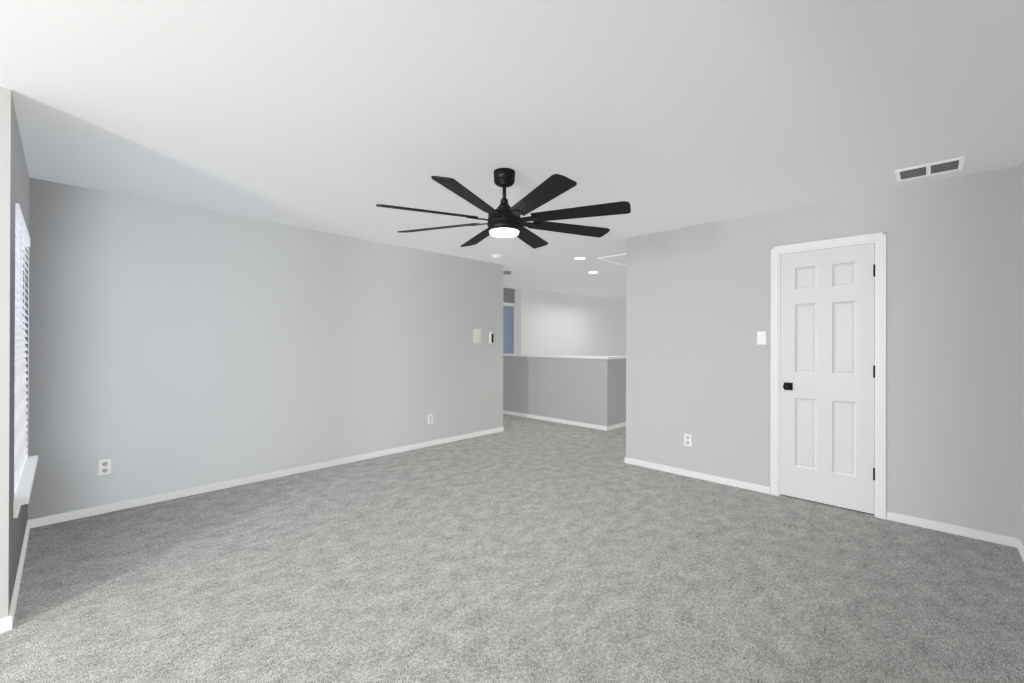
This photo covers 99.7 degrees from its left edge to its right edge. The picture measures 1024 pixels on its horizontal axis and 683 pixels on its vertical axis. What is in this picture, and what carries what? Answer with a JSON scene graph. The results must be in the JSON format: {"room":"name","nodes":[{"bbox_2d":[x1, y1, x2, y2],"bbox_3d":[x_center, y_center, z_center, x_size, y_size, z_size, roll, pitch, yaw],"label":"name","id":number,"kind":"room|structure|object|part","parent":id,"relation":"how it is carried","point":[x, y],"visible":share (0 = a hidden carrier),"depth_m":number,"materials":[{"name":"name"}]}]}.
{"room":"empty living room","nodes":[
{"label":"empty living room","id":0,"kind":"room"},
{"bbox_2d":[0,87,10,618],"bbox_3d":[-3.414,0.074,0.812,0.120,2.417,3.233,0,0,44],"label":"wall","id":1,"kind":"structure","parent":0,"point":[5,93],"depth_m":1.92,"materials":[{"name":"white paint"}]},
{"bbox_2d":[9,93,28,609],"bbox_3d":[-2.839,0.078,2.419,1.481,2.417,0.120,0,0,44],"label":"wall","id":2,"kind":"structure","parent":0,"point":[19,171],"depth_m":2.12,"materials":[{"name":"grey paint"}]},
{"bbox_2d":[14,203,29,496],"bbox_3d":[-2.869,0.037,2.507,1.066,1.471,0.074,0,0,44],"label":"window blinds","id":3,"kind":"object","parent":2,"relation":"attached to","point":[22,238],"depth_m":2.43,"materials":[{"name":"white plastic"}]},
{"bbox_2d":[13,455,37,517],"bbox_3d":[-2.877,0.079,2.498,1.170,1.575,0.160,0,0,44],"label":"window sill","id":4,"kind":"structure","parent":2,"relation":"attached to","point":[23,494],"depth_m":2.33,"materials":[{"name":"white wood"}]},
{"bbox_3d":[-2.877,0.079,2.498,1.170,1.575,0.160,0,0,44],"label":"sill trim","id":5,"kind":"part","parent":4,"relation":"part of","materials":[{"name":"white wood"}]},
{"bbox_2d":[28,177,503,519],"bbox_3d":[-1.814,0.085,4.637,0.120,2.417,4.737,0,0,44],"label":"wall","id":6,"kind":"structure","parent":0,"point":[180,347],"depth_m":3.82,"materials":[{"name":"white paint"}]},
{"bbox_2d":[98,459,110,475],"bbox_3d":[-3.061,0.945,3.250,0.008,0.114,0.070,0,0,44],"label":"outlet","id":7,"kind":"object","parent":6,"relation":"attached to","point":[104,466],"visible":1,"depth_m":3.25,"materials":[{"name":"white plastic"}]},
{"bbox_2d":[428,414,432,423],"bbox_3d":[-1.014,0.962,5.374,0.008,0.114,0.070,0,0,44],"label":"outlet","id":8,"kind":"object","parent":6,"relation":"attached to","point":[430,416],"visible":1,"depth_m":5.37,"materials":[{"name":"white plastic"}]},
{"bbox_2d":[474,329,480,342],"bbox_3d":[-0.475,-0.072,5.929,0.014,0.190,0.124,0,0,44],"label":"switch","id":9,"kind":"object","parent":6,"relation":"attached to","point":[477,332],"visible":1,"depth_m":5.93,"materials":[{"name":"white plastic"}]},
{"bbox_2d":[489,332,492,342],"bbox_3d":[-0.290,-0.055,6.112,0.027,0.160,0.060,0,0,44],"label":"remote","id":10,"kind":"object","parent":6,"relation":"attached to","point":[490,333],"visible":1,"depth_m":6.11,"materials":[{"name":"white plastic"}]},
{"bbox_2d":[0,0,1023,301],"bbox_3d":[0.623,-1.166,5.029,7.158,0.100,15.140,0,0,44],"label":"ceiling","id":11,"kind":"structure","parent":0,"point":[308,114],"depth_m":2.05,"materials":[{"name":"white paint"}]},
{"bbox_2d":[492,254,501,257],"bbox_3d":[-0.193,-1.097,5.578,0.140,0.040,0.140,0,0,44],"label":"smoke detector","id":12,"kind":"object","parent":11,"relation":"attached to","point":[493,255],"visible":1,"depth_m":5.53,"materials":[{"name":"white plastic"}]},
{"bbox_2d":[376,168,630,248],"bbox_3d":[-0.051,-0.915,2.858,1.531,0.412,1.531,0,0,44],"label":"fan","id":13,"kind":"object","parent":11,"relation":"hanging from","point":[505,221],"visible":1,"depth_m":2.74,"materials":[{"name":"black metal"}]},
{"bbox_2d":[573,257,585,259],"bbox_3d":[0.907,-1.110,5.769,0.176,0.008,0.176,0,0,44],"label":"recessed light","id":14,"kind":"object","parent":11,"relation":"in","point":[576,258],"visible":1,"depth_m":5.76,"materials":[{"name":"white"}]},
{"bbox_2d":[895,156,964,181],"bbox_3d":[2.695,-1.109,2.796,0.316,0.010,0.250,0,0,44],"label":"ceiling vent","id":15,"kind":"object","parent":11,"relation":"in","point":[955,164],"visible":1,"depth_m":2.78,"materials":[{"name":"white metal"}]},
{"bbox_2d":[0,414,1023,682],"bbox_3d":[0.616,1.351,5.024,7.158,0.100,15.140,0,0,44],"label":"floor","id":16,"kind":"structure","parent":0,"point":[529,551],"depth_m":2.32,"materials":[{"name":"grey carpet"}]},
{"bbox_2d":[503,356,625,426],"bbox_3d":[2.420,0.792,9.496,2.910,1.045,5.960,0,0,44],"label":"wall","id":17,"kind":"structure","parent":0,"point":[590,391],"depth_m":6.84,"materials":[{"name":"grey paint"}]},
{"bbox_2d":[0,410,1023,632],"bbox_3d":[0.688,1.272,4.955,6.718,0.057,14.900,0,0,44],"label":"baseboard","id":18,"kind":"structure","parent":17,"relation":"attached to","point":[6,624],"depth_m":3.61,"materials":[{"name":"white wood"}]},
{"bbox_2d":[503,354,625,358],"bbox_3d":[2.421,0.252,9.483,2.930,0.035,5.980,0,0,44],"label":"cap","id":19,"kind":"object","parent":17,"relation":"on","point":[524,355],"visible":0.49,"depth_m":6.82,"materials":[{"name":"white wood"}]},
{"bbox_2d":[503,288,625,355],"bbox_3d":[1.017,0.103,10.093,0.300,2.417,7.050,0,0,44],"label":"wall","id":20,"kind":"structure","parent":0,"point":[546,323],"depth_m":10.12,"materials":[{"name":"grey paint"}]},
{"bbox_2d":[503,306,513,353],"bbox_3d":[-0.242,0.280,8.799,0.038,2.028,0.780,0,0,44],"label":"hall door","id":21,"kind":"structure","parent":20,"relation":"in","point":[508,311],"depth_m":8.95,"materials":[{"name":"blue"}]},
{"bbox_2d":[503,302,514,353],"bbox_3d":[-0.261,0.250,8.797,0.018,2.110,0.910,0,0,44],"label":"door frame","id":22,"kind":"structure","parent":20,"relation":"attached to","point":[504,304],"depth_m":9.11,"materials":[{"name":"white wood"}]},
{"bbox_2d":[597,254,625,264],"bbox_3d":[1.574,-1.107,5.813,0.560,0.010,0.690,0,0,44],"label":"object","id":23,"kind":"structure","parent":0,"point":[620,259],"depth_m":5.81,"materials":[{"name":"white"}]},
{"bbox_2d":[626,166,1019,538],"bbox_3d":[2.262,0.095,3.734,2.758,2.417,0.120,0,0,44],"label":"wall","id":24,"kind":"structure","parent":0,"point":[698,297],"depth_m":3.14,"materials":[{"name":"grey paint"}]},
{"bbox_2d":[1020,159,1023,545],"bbox_3d":[3.154,0.095,2.585,0.120,2.417,14.900,0,0,44],"label":"wall","id":25,"kind":"structure","parent":0,"point":[1022,163],"depth_m":2.67,"materials":[{"name":"grey paint"}]},
{"bbox_3d":[4.795,0.106,6.363,2.758,2.417,7.181,0,0,44],"label":"wall","id":26,"kind":"structure","parent":0,"visible":0},
{"bbox_2d":[684,434,691,445],"bbox_3d":[1.701,0.953,4.181,0.070,0.114,0.008,0,0,44],"label":"outlet","id":27,"kind":"object","parent":26,"relation":"attached to","point":[687,437],"visible":1,"depth_m":4.18,"materials":[{"name":"white plastic"}]},
{"bbox_2d":[757,331,765,344],"bbox_3d":[2.160,-0.030,3.741,0.070,0.114,0.012,0,0,44],"label":"switch","id":28,"kind":"object","parent":26,"relation":"attached to","point":[761,335],"visible":1,"depth_m":3.74,"materials":[{"name":"white plastic"}]},
{"bbox_2d":[770,232,885,519],"bbox_3d":[2.518,0.250,3.473,0.743,2.107,0.140,0,0,44],"label":"door frame","id":29,"kind":"structure","parent":26,"relation":"in","point":[879,239],"depth_m":3.27,"materials":[{"name":"white wood"}]},
{"bbox_2d":[780,243,874,513],"bbox_3d":[2.477,0.276,3.426,0.616,2.026,0.103,0,0,44],"label":"door","id":30,"kind":"structure","parent":29,"relation":"in","point":[827,301],"depth_m":3.42,"materials":[{"name":"white wood"}]}
]}

